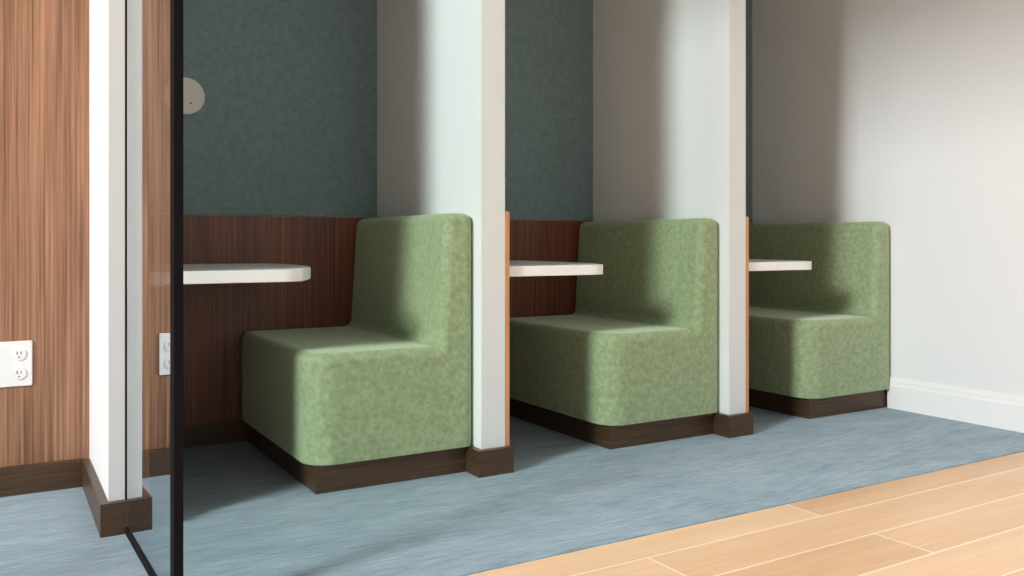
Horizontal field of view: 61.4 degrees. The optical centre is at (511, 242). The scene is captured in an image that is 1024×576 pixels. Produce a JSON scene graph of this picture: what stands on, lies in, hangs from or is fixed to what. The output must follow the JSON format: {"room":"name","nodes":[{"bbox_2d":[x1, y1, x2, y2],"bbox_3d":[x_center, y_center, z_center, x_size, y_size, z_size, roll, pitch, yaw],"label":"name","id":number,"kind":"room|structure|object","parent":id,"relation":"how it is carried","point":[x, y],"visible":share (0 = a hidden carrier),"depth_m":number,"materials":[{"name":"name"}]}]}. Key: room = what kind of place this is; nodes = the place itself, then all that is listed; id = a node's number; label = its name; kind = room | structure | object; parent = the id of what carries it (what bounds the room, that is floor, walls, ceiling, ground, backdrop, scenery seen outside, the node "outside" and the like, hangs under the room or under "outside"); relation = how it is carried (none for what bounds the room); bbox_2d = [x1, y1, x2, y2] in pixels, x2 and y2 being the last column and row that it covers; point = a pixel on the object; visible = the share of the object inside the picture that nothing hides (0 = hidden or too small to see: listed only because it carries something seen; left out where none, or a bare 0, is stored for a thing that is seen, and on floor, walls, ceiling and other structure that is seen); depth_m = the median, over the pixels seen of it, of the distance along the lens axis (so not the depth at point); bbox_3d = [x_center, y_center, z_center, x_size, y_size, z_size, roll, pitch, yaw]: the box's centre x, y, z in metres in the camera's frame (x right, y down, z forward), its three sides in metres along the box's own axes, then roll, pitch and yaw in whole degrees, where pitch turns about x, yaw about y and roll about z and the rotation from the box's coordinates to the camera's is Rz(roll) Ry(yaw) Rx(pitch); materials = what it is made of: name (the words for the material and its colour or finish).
{"room":"office booth area","nodes":[
{"label":"office booth area","id":0,"kind":"room"},
{"bbox_2d":[0,0,88,466],"bbox_3d":[-5.369,-2.140,0.814,8.950,6.000,0.100,0,0,-31],"label":"wall","id":1,"kind":"structure","parent":0,"point":[44,44],"depth_m":2.99,"materials":[{"name":"brown wood"}]},
{"bbox_2d":[0,340,31,387],"bbox_3d":[-1.722,0.412,2.923,0.170,0.155,0.010,0,0,-31],"label":"outlet plate","id":2,"kind":"object","parent":1,"relation":"attached to","point":[15,356],"visible":1,"depth_m":2.94,"materials":[{"name":"white plastic"}]},
{"bbox_2d":[0,458,81,497],"bbox_3d":[-5.347,0.810,0.754,8.926,0.100,0.024,0,0,-31],"label":"baseboard","id":3,"kind":"structure","parent":1,"relation":"attached to","point":[63,474],"depth_m":2.96,"materials":[{"name":"brown wood"}]},
{"bbox_2d":[89,0,124,501],"bbox_3d":[-1.407,-0.515,3.004,0.100,2.750,1.030,0,0,-31],"label":"wall","id":4,"kind":"structure","parent":0,"point":[106,17],"depth_m":2.56,"materials":[{"name":"white paint"}]},
{"bbox_2d":[82,459,127,537],"bbox_3d":[-1.287,0.810,2.804,0.148,0.100,0.612,0,0,-31],"label":"baseboard","id":5,"kind":"structure","parent":4,"relation":"attached to","point":[110,518],"depth_m":2.54,"materials":[{"name":"brown wood"}]},
{"bbox_2d":[125,0,182,575],"bbox_3d":[-0.948,-0.515,2.257,0.020,2.750,0.720,0,0,-33],"label":"door frame","id":6,"kind":"structure","parent":0,"point":[176,6],"depth_m":1.95,"materials":[{"name":"black metal"}]},
{"bbox_2d":[127,0,169,575],"bbox_3d":[-0.952,-0.515,2.263,0.029,2.690,0.650,0,0,-31],"label":"pane","id":7,"kind":"object","parent":6,"relation":"in","point":[148,21],"depth_m":2.23,"materials":[{"name":"clear glass"}]},
{"bbox_2d":[183,419,247,447],"bbox_3d":[-0.870,0.810,3.324,1.150,0.100,1.030,0,0,-31],"label":"baseboard","id":8,"kind":"structure","parent":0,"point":[230,431],"depth_m":3.66,"materials":[{"name":"brown wood"}]},
{"bbox_2d":[376,0,504,448],"bbox_3d":[-0.333,-0.515,3.644,0.100,2.750,1.030,0,0,-31],"label":"wall","id":9,"kind":"structure","parent":0,"point":[441,63],"depth_m":3.34,"materials":[{"name":"white paint"}]},
{"bbox_2d":[466,445,513,477],"bbox_3d":[-0.083,0.810,3.224,0.148,0.100,0.100,0,0,-31],"label":"baseboard","id":10,"kind":"structure","parent":9,"relation":"attached to","point":[480,463],"depth_m":3.18,"materials":[{"name":"brown wood"}]},
{"bbox_2d":[505,211,508,445],"bbox_3d":[-0.019,0.321,3.235,0.020,0.878,0.004,0,0,-31],"label":"wall wainscot edge","id":11,"kind":"structure","parent":9,"relation":"attached to","point":[506,212],"depth_m":3.23,"materials":[{"name":"brown wood"}]},
{"bbox_2d":[183,214,750,223],"bbox_3d":[-0.103,-2.140,4.440,3.810,6.000,0.100,0,0,-31],"label":"wall","id":12,"kind":"structure","parent":0,"point":[183,214],"depth_m":3.91,"materials":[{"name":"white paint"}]},
{"bbox_2d":[183,215,366,424],"bbox_3d":[-1.129,0.321,3.758,1.150,0.878,0.020,0,0,-31],"label":"wainscot","id":13,"kind":"structure","parent":12,"relation":"attached to","point":[216,317],"depth_m":3.72,"materials":[{"name":"brown wood"}]},
{"bbox_2d":[183,263,310,283],"bbox_3d":[-1.072,0.117,3.205,0.638,0.058,0.982,0,0,-31],"label":"table","id":14,"kind":"object","parent":13,"relation":"attached to","point":[237,272],"visible":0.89,"depth_m":2.81,"materials":[{"name":"white laminate"}]},
{"bbox_2d":[183,0,376,216],"bbox_3d":[-1.131,-1.006,3.762,1.150,1.768,0.012,0,0,-31],"label":"wall panel","id":15,"kind":"object","parent":12,"relation":"attached to","point":[285,124],"visible":0.75,"depth_m":3.82,"materials":[{"name":"teal fabric"}]},
{"bbox_2d":[183,77,204,114],"bbox_3d":[-1.364,-0.615,3.607,0.158,0.158,0.014,0,0,-31],"label":"sensor","id":16,"kind":"object","parent":15,"relation":"attached to","point":[193,93],"visible":0.66,"depth_m":3.62,"materials":[{"name":"beige plastic"}]},
{"bbox_2d":[505,0,592,220],"bbox_3d":[-0.057,-1.006,4.402,1.150,1.768,0.012,0,0,-31],"label":"wall panel","id":17,"kind":"object","parent":12,"relation":"attached to","point":[549,43],"visible":0.33,"depth_m":4.55,"materials":[{"name":"teal fabric"}]},
{"bbox_2d":[509,220,593,317],"bbox_3d":[-0.055,0.321,4.398,1.150,0.878,0.020,0,0,-31],"label":"wainscot","id":18,"kind":"structure","parent":12,"relation":"attached to","point":[529,240],"depth_m":4.52,"materials":[{"name":"brown wood"}]},
{"bbox_2d":[509,260,602,276],"bbox_3d":[0.002,0.117,3.845,0.638,0.058,0.982,0,0,-31],"label":"table","id":19,"kind":"object","parent":18,"relation":"attached to","point":[517,268],"visible":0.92,"depth_m":3.40,"materials":[{"name":"white laminate"}]},
{"bbox_2d":[746,0,751,222],"bbox_3d":[1.000,-1.006,5.032,1.110,1.768,0.012,0,0,-31],"label":"wall panel","id":20,"kind":"object","parent":12,"relation":"attached to","point":[748,2],"visible":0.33,"depth_m":5.30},
{"bbox_3d":[1.002,0.321,5.028,1.110,0.878,0.020,0,0,-31],"label":"wainscot","id":21,"kind":"structure","parent":12,"relation":"attached to","visible":0},
{"bbox_2d":[749,259,811,270],"bbox_3d":[1.076,0.117,4.486,0.638,0.058,0.982,0,0,-31],"label":"table","id":22,"kind":"object","parent":21,"relation":"attached to","point":[754,264],"visible":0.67,"depth_m":4.04,"materials":[{"name":"white laminate"}]},
{"bbox_2d":[0,406,1023,575],"bbox_3d":[-3.475,0.883,1.358,12.760,0.054,1.940,0,0,-31],"label":"floor","id":23,"kind":"structure","parent":0,"point":[244,514],"depth_m":2.86,"materials":[{"name":"blue carpet"}]},
{"bbox_2d":[242,213,470,493],"bbox_3d":[-0.655,0.374,3.467,0.629,0.972,0.956,0,0,-31],"label":"bench","id":24,"kind":"object","parent":23,"relation":"on","point":[381,397],"visible":1,"depth_m":3.17,"materials":[{"name":"green fabric"}]},
{"bbox_2d":[509,218,716,448],"bbox_3d":[0.418,0.374,4.107,0.629,0.972,0.956,0,0,-31],"label":"bench","id":25,"kind":"object","parent":23,"relation":"on","point":[634,363],"visible":0.91,"depth_m":3.83,"materials":[{"name":"green velvet"},{"name":"dark wood"}]},
{"bbox_2d":[749,221,888,418],"bbox_3d":[1.458,0.374,4.727,0.629,0.972,0.956,0,0,-31],"label":"bench","id":26,"kind":"object","parent":23,"relation":"on","point":[819,336],"visible":0.71,"depth_m":4.44,"materials":[{"name":"green velvet"},{"name":"dark wood"}]},
{"bbox_2d":[593,0,745,414],"bbox_3d":[0.741,-0.515,4.285,0.100,2.750,1.030,0,0,-31],"label":"wall","id":27,"kind":"structure","parent":0,"point":[669,76],"depth_m":4.08,"materials":[{"name":"white paint"}]},
{"bbox_2d":[713,412,753,437],"bbox_3d":[0.991,0.810,3.864,0.148,0.100,0.100,0,0,-31],"label":"baseboard","id":28,"kind":"structure","parent":27,"relation":"attached to","point":[741,424],"depth_m":3.82,"materials":[{"name":"brown wood"}]},
{"bbox_2d":[746,217,748,411],"bbox_3d":[1.055,0.321,3.875,0.020,0.878,0.004,0,0,-31],"label":"wall wainscot edge","id":29,"kind":"structure","parent":27,"relation":"attached to","point":[747,218],"depth_m":3.88,"materials":[{"name":"brown wood"}]},
{"bbox_2d":[468,452,1023,575],"bbox_3d":[-1.650,0.885,-1.704,12.760,0.050,5.190,0,0,-31],"label":"floor","id":30,"kind":"structure","parent":0,"point":[968,519],"depth_m":2.50,"materials":[{"name":"beige wood"}]},
{"bbox_2d":[751,0,1023,396],"bbox_3d":[3.291,-2.140,2.370,0.100,6.000,7.130,0,0,-31],"label":"wall","id":31,"kind":"structure","parent":0,"point":[906,115],"depth_m":4.36,"materials":[{"name":"white paint"}]},
{"bbox_2d":[887,376,1023,432],"bbox_3d":[3.512,0.777,1.884,0.018,0.165,6.068,0,0,-31],"label":"baseboard","id":32,"kind":"structure","parent":31,"relation":"attached to","point":[980,407],"depth_m":4.16,"materials":[{"name":"white paint"}]}
]}

